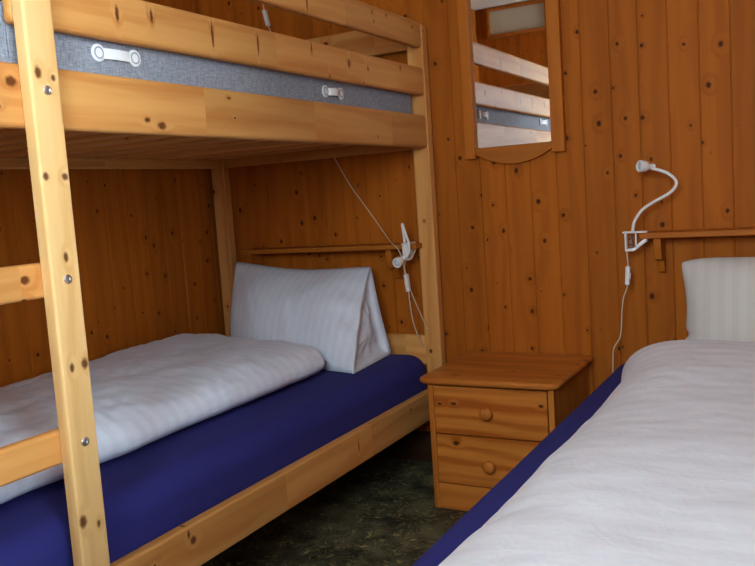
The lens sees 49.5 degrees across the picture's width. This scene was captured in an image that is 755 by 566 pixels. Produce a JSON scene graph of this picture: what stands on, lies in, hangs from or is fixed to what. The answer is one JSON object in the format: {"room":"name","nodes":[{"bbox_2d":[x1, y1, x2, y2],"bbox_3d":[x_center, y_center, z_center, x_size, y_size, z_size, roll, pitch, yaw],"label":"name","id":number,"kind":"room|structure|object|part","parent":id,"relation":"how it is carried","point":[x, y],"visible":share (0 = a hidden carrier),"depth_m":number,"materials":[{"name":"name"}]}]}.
{"room":"bunk bedroom","nodes":[
{"label":"bunk bedroom","id":0,"kind":"room"},
{"bbox_2d":[0,0,225,386],"bbox_3d":[-1.449,-0.275,2.082,0.004,2.330,3.180,-1,7,29],"label":"wall","id":1,"kind":"structure","parent":0,"point":[147,245],"depth_m":3.02,"materials":[{"name":"brown wood"}]},
{"bbox_2d":[201,456,467,565],"bbox_3d":[-0.230,0.884,1.575,2.640,0.030,3.200,-1,7,29],"label":"floor","id":2,"kind":"structure","parent":0,"point":[383,511],"depth_m":2.56,"materials":[{"name":"green stone"}]},
{"bbox_2d":[0,0,445,565],"bbox_3d":[-0.703,0.000,2.292,1.026,1.640,2.112,-1,7,29],"label":"bunk bed","id":3,"kind":"object","parent":2,"relation":"on","point":[54,121],"visible":0.73,"depth_m":1.90,"materials":[{"name":"brown wood"}]},
{"bbox_3d":[-1.167,-0.403,2.490,0.030,0.114,2.032,-1,7,29],"label":"rail","id":4,"kind":"part","parent":3,"relation":"part of","materials":[{"name":"brown wood"}]},
{"bbox_2d":[0,1,411,113],"bbox_3d":[-0.746,-0.490,2.242,0.937,0.182,1.985,-1,7,29],"label":"mattress","id":5,"kind":"object","parent":3,"relation":"on","point":[74,53],"visible":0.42,"depth_m":1.89,"materials":[{"name":"grey fabric"}]},
{"bbox_3d":[-0.532,-0.466,1.679,0.007,0.035,0.133,-1,7,29],"label":"carry handle","id":6,"kind":"part","parent":5,"relation":"part of","materials":[{"name":"white plastic"}]},
{"bbox_3d":[-0.126,-0.561,2.411,0.013,0.035,0.121,-1,7,29],"label":"carry handle","id":7,"kind":"part","parent":5,"relation":"part of","materials":[{"name":"white plastic"}]},
{"bbox_3d":[-0.250,-0.606,2.161,0.026,0.095,1.680,-1,7,29],"label":"guard rail","id":8,"kind":"part","parent":3,"relation":"part of","materials":[{"name":"brown wood"}]},
{"bbox_2d":[0,354,426,565],"bbox_3d":[-0.683,0.477,2.350,0.924,0.199,2.005,-1,7,29],"label":"mattress","id":9,"kind":"object","parent":3,"relation":"on","point":[150,490],"visible":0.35,"depth_m":1.98,"materials":[{"name":"blue fabric"}]},
{"bbox_2d":[0,333,325,503],"bbox_3d":[-0.827,0.332,2.244,0.779,0.130,1.708,-1,7,29],"label":"duvet","id":10,"kind":"object","parent":9,"relation":"on","point":[143,394],"visible":0.91,"depth_m":2.22,"materials":[{"name":"white fabric"}]},
{"bbox_2d":[230,262,390,373],"bbox_3d":[-0.317,0.105,3.001,0.712,0.352,0.354,-1,7,29],"label":"pillow","id":11,"kind":"object","parent":9,"relation":"on","point":[336,312],"visible":0.72,"depth_m":2.95,"materials":[{"name":"white fabric"}]},
{"bbox_3d":[-0.324,-0.412,2.026,0.030,0.114,2.034,-1,7,29],"label":"rail","id":12,"kind":"part","parent":3,"relation":"part of","materials":[{"name":"brown wood"}]},
{"bbox_3d":[-0.627,-0.104,3.426,0.066,1.602,0.040,-1,7,29],"label":"post","id":13,"kind":"part","parent":3,"relation":"part of","materials":[{"name":"brown wood"}]},
{"bbox_3d":[-0.259,0.547,2.126,0.030,0.104,2.034,-1,7,29],"label":"rail","id":14,"kind":"part","parent":3,"relation":"part of","materials":[{"name":"brown wood"}]},
{"bbox_3d":[-0.261,-0.766,2.144,0.026,0.089,1.680,-1,7,29],"label":"guard rail","id":15,"kind":"part","parent":3,"relation":"part of","materials":[{"name":"brown wood"}]},
{"bbox_3d":[0.189,-0.113,2.977,0.064,1.602,0.040,-1,7,29],"label":"post","id":16,"kind":"part","parent":3,"relation":"part of","materials":[{"name":"brown wood"}]},
{"bbox_2d":[420,351,593,510],"bbox_3d":[0.437,0.488,2.702,0.457,0.434,0.448,-1,7,29],"label":"nightstand","id":17,"kind":"object","parent":2,"relation":"on","point":[488,411],"visible":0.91,"depth_m":2.57,"materials":[{"name":"brown wood"}]},
{"bbox_3d":[0.277,0.498,2.809,0.018,0.412,0.403,-1,7,29],"label":"panel","id":18,"kind":"part","parent":17,"relation":"part of","materials":[{"name":"brown wood"}]},
{"bbox_3d":[0.334,0.400,2.509,0.040,0.040,0.036,-1,7,29],"label":"knob","id":19,"kind":"part","parent":17,"relation":"part of","materials":[{"name":"brown wood"}]},
{"bbox_3d":[0.359,0.558,2.550,0.369,0.159,0.020,-1,7,29],"label":"drawer","id":20,"kind":"part","parent":17,"relation":"part of","materials":[{"name":"brown wood"}]},
{"bbox_3d":[0.345,0.567,2.527,0.040,0.040,0.036,-1,7,29],"label":"knob","id":21,"kind":"part","parent":17,"relation":"part of","materials":[{"name":"brown wood"}]},
{"bbox_3d":[0.348,0.400,2.533,0.369,0.153,0.020,-1,7,29],"label":"drawer","id":22,"kind":"part","parent":17,"relation":"part of","materials":[{"name":"brown wood"}]},
{"bbox_3d":[0.621,0.495,2.619,0.018,0.412,0.403,-1,7,29],"label":"panel","id":23,"kind":"part","parent":17,"relation":"part of","materials":[{"name":"brown wood"}]},
{"bbox_3d":[0.727,0.697,1.609,0.875,0.205,2.032,-1,7,29],"label":"bed","id":24,"kind":"object","parent":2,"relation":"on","visible":0},
{"bbox_2d":[412,363,624,565],"bbox_3d":[0.710,0.483,1.587,0.924,0.225,2.080,-1,7,29],"label":"mattress","id":25,"kind":"object","parent":24,"relation":"on","point":[488,505],"visible":0.23,"depth_m":1.65,"materials":[{"name":"blue fabric"}]},
{"bbox_2d":[438,339,754,565],"bbox_3d":[0.687,0.313,1.484,0.837,0.136,1.840,-1,7,29],"label":"duvet","id":26,"kind":"object","parent":25,"relation":"on","point":[662,473],"visible":1,"depth_m":1.30,"materials":[{"name":"white fabric"}]},
{"bbox_2d":[682,257,754,341],"bbox_3d":[1.213,0.086,2.338,0.657,0.322,0.158,-1,7,29],"label":"pillow","id":27,"kind":"object","parent":25,"relation":"on","point":[720,291],"visible":0.7,"depth_m":2.40,"materials":[{"name":"white fabric"}]},
{"bbox_2d":[198,0,754,431],"bbox_3d":[0.448,-0.481,2.828,2.620,2.330,0.004,-1,7,29],"label":"wall","id":28,"kind":"structure","parent":0,"point":[533,258],"depth_m":2.76,"materials":[{"name":"brown wood"}]},
{"bbox_2d":[241,242,421,278],"bbox_3d":[-0.177,-0.075,3.164,0.786,0.136,0.107,-1,7,29],"label":"wall shelf","id":29,"kind":"object","parent":28,"relation":"attached to","point":[253,256],"visible":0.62,"depth_m":3.10,"materials":[{"name":"brown wood"}]},
{"bbox_2d":[392,223,422,345],"bbox_3d":[0.111,0.012,2.932,0.057,0.456,0.133,-1,7,29],"label":"reading lamp","id":30,"kind":"object","parent":29,"relation":"attached to","point":[408,253],"visible":0.99,"depth_m":2.91,"materials":[{"name":"white plastic"}]},
{"bbox_2d":[404,274,410,291],"bbox_3d":[0.106,0.000,2.932,0.020,0.065,0.019,-1,7,29],"label":"switch","id":31,"kind":"object","parent":30,"relation":"attached to","point":[406,276],"depth_m":2.92,"materials":[{"name":"white plastic"}]},
{"bbox_3d":[0.140,0.131,2.970,0.006,0.209,0.070,1,7,37],"label":"cord","id":32,"kind":"part","parent":30,"relation":"part of","materials":[{"name":"white plastic"}]},
{"bbox_2d":[262,4,427,330],"bbox_3d":[-0.160,-0.589,3.101,0.718,1.531,0.085,1,8,39],"label":"lamp cord","id":33,"kind":"object","parent":28,"relation":"attached to","point":[265,14],"visible":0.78,"depth_m":3.13,"materials":[{"name":"white plastic"}]},
{"bbox_2d":[262,9,269,25],"bbox_3d":[-0.436,-1.039,3.212,0.026,0.065,0.019,-1,7,29],"label":"switch","id":34,"kind":"object","parent":33,"relation":"attached to","point":[265,14],"depth_m":3.20,"materials":[{"name":"white plastic"}]},
{"bbox_2d":[374,430,431,461],"bbox_3d":[0.518,0.619,2.936,2.600,0.115,0.016,-1,7,29],"label":"baseboard","id":35,"kind":"structure","parent":28,"relation":"attached to","point":[416,445],"depth_m":3.14,"materials":[{"name":"brown wood"}]},
{"bbox_2d":[457,0,566,163],"bbox_3d":[0.442,-0.839,2.760,0.354,0.866,0.029,-1,7,29],"label":"wall mirror","id":36,"kind":"object","parent":28,"relation":"attached to","point":[510,51],"visible":1,"depth_m":2.77,"materials":[{"name":"mirror"}]},
{"bbox_3d":[0.304,-0.836,2.837,0.038,0.809,0.029,-1,7,29],"label":"frame","id":37,"kind":"part","parent":36,"relation":"part of","materials":[{"name":"wood"}]},
{"bbox_3d":[0.441,-0.833,2.766,0.271,0.728,0.016,-1,7,29],"label":"glass","id":38,"kind":"part","parent":36,"relation":"part of","materials":[{"name":"mirror"}]},
{"bbox_3d":[0.468,-0.440,2.806,0.272,0.062,0.023,-1,7,29],"label":"frame","id":39,"kind":"part","parent":36,"relation":"part of","materials":[{"name":"brown wood"}]},
{"bbox_3d":[0.578,-0.839,2.686,0.044,0.809,0.029,-1,7,29],"label":"frame","id":40,"kind":"part","parent":36,"relation":"part of","materials":[{"name":"wood"}]},
{"bbox_2d":[639,227,754,272],"bbox_3d":[1.208,-0.098,2.398,0.836,0.136,0.107,-1,7,29],"label":"wall shelf","id":41,"kind":"object","parent":28,"relation":"attached to","point":[658,237],"visible":0.94,"depth_m":2.51,"materials":[{"name":"brown wood"}]},
{"bbox_2d":[612,160,677,372],"bbox_3d":[0.832,0.123,2.588,0.237,1.010,0.074,1,8,41],"label":"reading lamp","id":42,"kind":"object","parent":41,"relation":"attached to","point":[641,165],"visible":0.96,"depth_m":2.56,"materials":[{"name":"white plastic"}]},
{"bbox_3d":[0.788,0.312,2.667,0.024,0.622,0.088,-7,7,-25],"label":"cord","id":43,"kind":"part","parent":42,"relation":"part of","materials":[{"name":"white plastic"}]},
{"bbox_2d":[625,266,630,284],"bbox_3d":[0.794,-0.023,2.596,0.019,0.060,0.019,-1,7,29],"label":"switch","id":44,"kind":"object","parent":42,"relation":"attached to","point":[627,269],"depth_m":2.59,"materials":[{"name":"white plastic"}]}
]}

